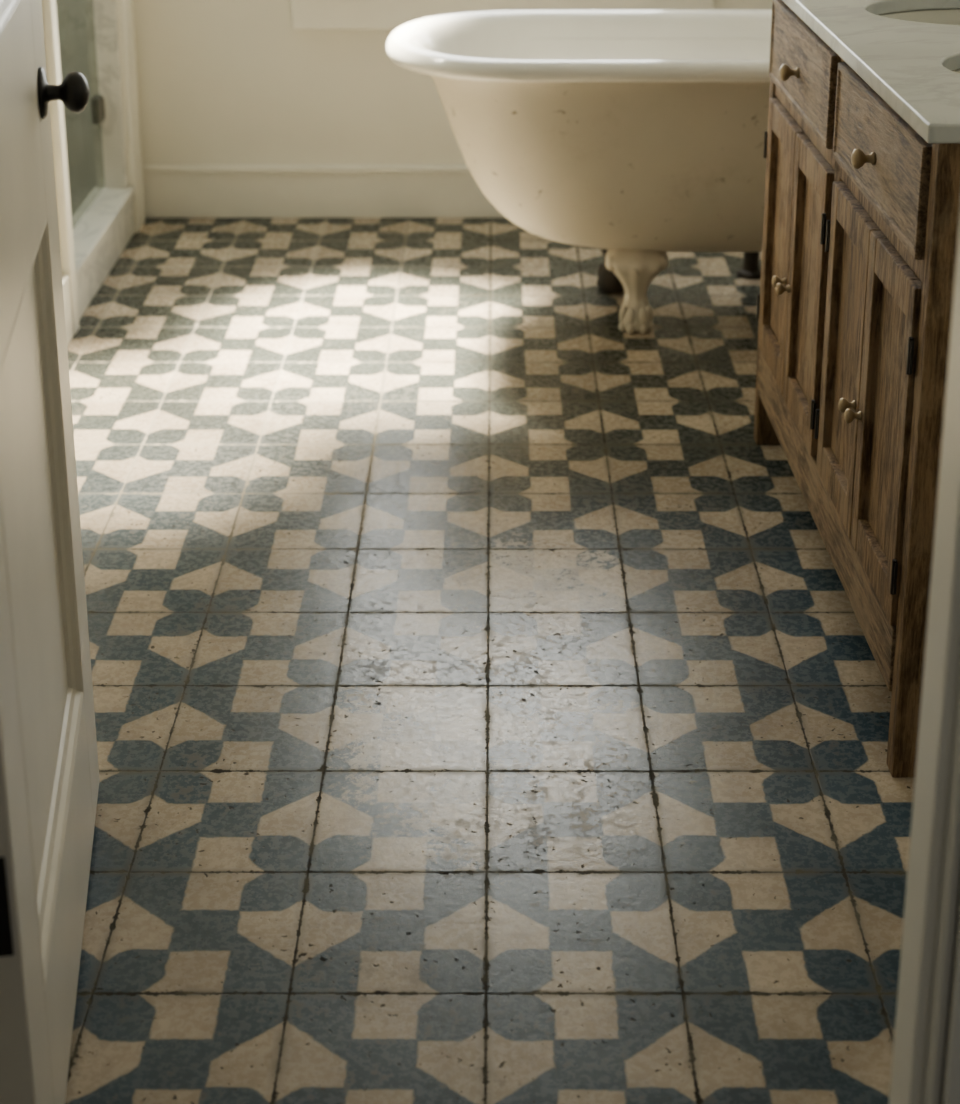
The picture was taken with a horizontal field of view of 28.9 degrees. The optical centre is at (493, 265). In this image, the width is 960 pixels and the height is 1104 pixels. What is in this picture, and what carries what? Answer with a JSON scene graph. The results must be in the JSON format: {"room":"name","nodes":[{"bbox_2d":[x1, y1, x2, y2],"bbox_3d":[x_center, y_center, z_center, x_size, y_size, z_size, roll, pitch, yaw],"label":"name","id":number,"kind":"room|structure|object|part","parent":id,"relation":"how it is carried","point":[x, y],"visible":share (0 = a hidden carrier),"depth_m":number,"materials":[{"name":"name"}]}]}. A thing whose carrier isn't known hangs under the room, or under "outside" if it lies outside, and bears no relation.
{"room":"bathroom","nodes":[
{"label":"bathroom","id":0,"kind":"room"},
{"bbox_2d":[56,0,96,216],"bbox_3d":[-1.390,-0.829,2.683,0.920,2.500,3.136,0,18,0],"label":"glass panel","id":1,"kind":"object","parent":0,"point":[71,18],"depth_m":4.47,"materials":[{"name":"glass"}]},
{"bbox_2d":[41,0,128,270],"bbox_3d":[-0.895,-0.829,2.683,0.070,2.500,3.136,0,18,0],"label":"wall","id":2,"kind":"structure","parent":0,"point":[116,0],"depth_m":4.29,"materials":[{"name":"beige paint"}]},
{"bbox_2d":[41,0,78,334],"bbox_3d":[-0.886,-0.915,3.439,0.088,2.200,0.057,0,18,0],"label":"trim","id":3,"kind":"structure","parent":2,"relation":"attached to","point":[49,11],"depth_m":3.65,"materials":[{"name":"white paint"}]},
{"bbox_2d":[62,275,72,345],"bbox_3d":[-0.852,0.430,2.640,0.016,0.130,2.280,0,18,0],"label":"baseboard","id":4,"kind":"structure","parent":2,"relation":"attached to","point":[65,278],"depth_m":3.69,"materials":[{"name":"white paint"}]},
{"bbox_2d":[91,95,104,123],"bbox_3d":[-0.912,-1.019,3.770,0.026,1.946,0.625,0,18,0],"label":"hinge","id":5,"kind":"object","parent":2,"relation":"in","point":[97,101],"depth_m":4.28,"materials":[{"name":"grey metal"}]},
{"bbox_2d":[84,0,127,188],"bbox_3d":[-0.895,-1.148,4.063,0.070,2.040,0.012,0,18,0],"label":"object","id":6,"kind":"structure","parent":2,"relation":"attached to","point":[101,15],"depth_m":4.29,"materials":[{"name":"stone"}]},
{"bbox_2d":[117,0,144,232],"bbox_3d":[-0.852,-1.140,4.135,0.016,2.200,0.100,0,18,0],"label":"trim","id":7,"kind":"structure","parent":2,"relation":"attached to","point":[125,7],"depth_m":4.36,"materials":[{"name":"white paint"}]},
{"bbox_2d":[132,0,771,164],"bbox_3d":[-0.300,-1.326,4.223,3.100,2.500,0.100,0,18,0],"label":"wall","id":8,"kind":"structure","parent":0,"point":[220,82],"depth_m":4.46,"materials":[{"name":"beige paint"}]},
{"bbox_2d":[142,165,505,217],"bbox_3d":[0.133,-0.180,4.529,1.985,0.131,0.022,0,18,0],"label":"baseboard","id":9,"kind":"structure","parent":8,"relation":"attached to","point":[170,191],"depth_m":4.53,"materials":[{"name":"white paint"}]},
{"bbox_2d":[291,0,713,29],"bbox_3d":[0.020,-1.273,4.198,1.030,1.485,0.120,0,18,0],"label":"window","id":10,"kind":"structure","parent":8,"relation":"in","point":[306,14],"depth_m":4.38,"materials":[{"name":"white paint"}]},
{"bbox_2d":[65,218,914,1103],"bbox_3d":[-0.300,0.694,2.116,3.100,0.050,5.400,0,18,0],"label":"floor","id":11,"kind":"structure","parent":0,"point":[484,714],"depth_m":2.43,"materials":[{"name":"tile"}]},
{"bbox_2d":[72,187,134,319],"bbox_3d":[-0.892,-0.031,4.090,0.096,0.116,0.663,0,18,0],"label":"curb","id":12,"kind":"object","parent":11,"relation":"on","point":[103,224],"visible":0.58,"depth_m":4.11,"materials":[{"name":"stone"}]},
{"bbox_2d":[386,10,771,334],"bbox_3d":[0.439,-0.188,3.817,1.308,0.582,0.587,0,18,0],"label":"clawfoot bathtub","id":13,"kind":"object","parent":11,"relation":"on","point":[636,137],"visible":0.51,"depth_m":3.61,"materials":[{"name":"white ceramic"}]},
{"bbox_2d":[753,0,959,777],"bbox_3d":[0.750,0.080,2.643,0.634,0.795,1.045,-1,18,-2],"label":"bathroom vanity","id":14,"kind":"object","parent":11,"relation":"on","point":[861,221],"visible":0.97,"depth_m":2.38,"materials":[{"name":"brown wood"}]},
{"bbox_3d":[0.475,-0.073,3.118,0.045,0.795,0.032,-1,18,-2],"label":"leg","id":15,"kind":"part","parent":14,"relation":"part of","materials":[{"name":"brown wood"}]},
{"bbox_3d":[0.443,0.024,2.899,0.022,0.019,0.019,-1,18,-2],"label":"knob","id":16,"kind":"part","parent":14,"relation":"part of","materials":[{"name":"gold metal"}]},
{"bbox_3d":[0.466,-0.036,2.986,0.008,0.334,0.168,-1,18,-2],"label":"panel","id":17,"kind":"part","parent":14,"relation":"part of","materials":[{"name":"brown wood"}]},
{"bbox_3d":[0.463,-0.035,2.986,0.026,0.427,0.234,-1,18,-2],"label":"door","id":18,"kind":"part","parent":14,"relation":"part of","materials":[{"name":"brown wood"}]},
{"bbox_3d":[0.444,0.035,2.865,0.022,0.019,0.019,-1,18,-2],"label":"knob","id":19,"kind":"part","parent":14,"relation":"part of","materials":[{"name":"gold metal"}]},
{"bbox_3d":[0.440,-0.288,2.779,0.028,0.026,0.026,0,18,-2],"label":"knob","id":20,"kind":"part","parent":14,"relation":"part of","materials":[{"name":"gold metal"}]},
{"bbox_3d":[0.464,-0.296,2.777,0.024,0.131,0.471,-1,18,-2],"label":"drawer","id":21,"kind":"part","parent":14,"relation":"part of","materials":[{"name":"brown wood"}]},
{"bbox_3d":[0.473,0.037,2.760,0.008,0.334,0.168,-1,18,-2],"label":"panel","id":22,"kind":"part","parent":14,"relation":"part of","materials":[{"name":"brown wood"}]},
{"bbox_3d":[0.470,0.038,2.761,0.026,0.427,0.234,-1,18,-2],"label":"door","id":23,"kind":"part","parent":14,"relation":"part of","materials":[{"name":"brown wood"}]},
{"bbox_3d":[0.477,0.326,2.714,0.027,0.084,0.981,-1,18,-2],"label":"rail","id":24,"kind":"part","parent":14,"relation":"part of","materials":[{"name":"brown wood"}]},
{"bbox_3d":[0.481,0.121,2.500,0.008,0.334,0.163,-1,18,-2],"label":"panel","id":25,"kind":"part","parent":14,"relation":"part of","materials":[{"name":"brown wood"}]},
{"bbox_3d":[0.457,0.180,2.416,0.022,0.019,0.019,-1,18,-2],"label":"knob","id":26,"kind":"part","parent":14,"relation":"part of","materials":[{"name":"gold metal"}]},
{"bbox_3d":[0.478,0.122,2.501,0.026,0.427,0.229,-1,18,-2],"label":"door","id":27,"kind":"part","parent":14,"relation":"part of","materials":[{"name":"brown wood"}]},
{"bbox_3d":[0.458,0.191,2.381,0.022,0.019,0.019,-1,18,-2],"label":"knob","id":28,"kind":"part","parent":14,"relation":"part of","materials":[{"name":"gold metal"}]},
{"bbox_3d":[0.454,-0.132,2.296,0.028,0.026,0.026,-1,18,-2],"label":"knob","id":29,"kind":"part","parent":14,"relation":"part of","materials":[{"name":"gold metal"}]},
{"bbox_2d":[782,0,959,142],"bbox_3d":[0.771,-0.309,2.517,0.642,0.022,1.071,-1,18,-2],"label":"countertop","id":30,"kind":"structure","parent":14,"relation":"on","point":[910,65],"depth_m":2.38,"materials":[{"name":"grey stone"}]},
{"bbox_2d":[879,9,959,24],"bbox_3d":[0.703,-0.286,2.684,0.378,0.120,0.282,-1,18,-2],"label":"sink","id":31,"kind":"object","parent":30,"relation":"in","point":[937,16],"visible":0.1,"depth_m":2.78,"materials":[{"name":"ceramic"}]},
{"bbox_3d":[0.478,-0.140,2.294,0.024,0.131,0.461,-1,18,-2],"label":"drawer","id":32,"kind":"part","parent":14,"relation":"part of","materials":[{"name":"brown wood"}]},
{"bbox_3d":[0.485,0.194,2.280,0.026,0.427,0.229,-1,18,-2],"label":"door","id":33,"kind":"part","parent":14,"relation":"part of","materials":[{"name":"brown wood"}]},
{"bbox_3d":[0.488,0.192,2.280,0.008,0.334,0.163,-1,18,-2],"label":"panel","id":34,"kind":"part","parent":14,"relation":"part of","materials":[{"name":"brown wood"}]},
{"bbox_3d":[0.504,0.238,2.154,0.045,0.795,0.032,-1,18,-2],"label":"leg","id":35,"kind":"part","parent":14,"relation":"part of","materials":[{"name":"brown wood"}]},
{"bbox_3d":[-0.300,-0.328,1.134,3.100,2.500,0.120,0,18,0],"label":"wall","id":36,"kind":"structure","parent":0,"visible":0},
{"bbox_2d":[889,222,959,1103],"bbox_3d":[0.363,-0.151,1.187,0.102,2.130,0.156,0,18,0],"label":"door frame","id":37,"kind":"structure","parent":36,"relation":"attached to","point":[926,1049],"depth_m":1.34,"materials":[{"name":"white paint"}]},
{"bbox_3d":[-0.457,-0.151,1.187,0.092,2.130,0.156,0,18,0],"label":"door frame","id":38,"kind":"structure","parent":0,"visible":0},
{"bbox_2d":[0,0,99,1103],"bbox_3d":[-0.421,-0.235,1.593,0.092,2.020,0.717,-2,18,-8],"label":"door","id":39,"kind":"structure","parent":38,"relation":"attached to","point":[49,766],"depth_m":1.76,"materials":[{"name":"white paint"}]},
{"bbox_3d":[-0.432,-0.648,1.464,0.015,0.935,0.495,-2,18,-8],"label":"moulding","id":40,"kind":"part","parent":39,"relation":"part of","materials":[{"name":"white paint"}]},
{"bbox_3d":[-0.443,-0.088,1.643,0.036,0.240,0.495,-2,18,-8],"label":"rail","id":41,"kind":"part","parent":39,"relation":"part of","materials":[{"name":"white paint"}]},
{"bbox_3d":[-0.445,0.290,1.765,0.012,0.555,0.495,-2,18,-8],"label":"panel","id":42,"kind":"part","parent":39,"relation":"part of","materials":[{"name":"white paint"}]},
{"bbox_3d":[-0.432,0.289,1.767,0.015,0.555,0.495,-2,18,-8],"label":"moulding","id":43,"kind":"part","parent":39,"relation":"part of","materials":[{"name":"white paint"}]},
{"bbox_3d":[-0.439,-0.177,1.906,0.049,0.053,0.053,-2,18,-8],"label":"knob","id":44,"kind":"part","parent":39,"relation":"part of","materials":[{"name":"black metal"}]},
{"bbox_3d":[-0.443,0.640,1.878,0.036,0.180,0.495,-2,18,-8],"label":"rail","id":45,"kind":"part","parent":39,"relation":"part of","materials":[{"name":"white paint"}]}
]}

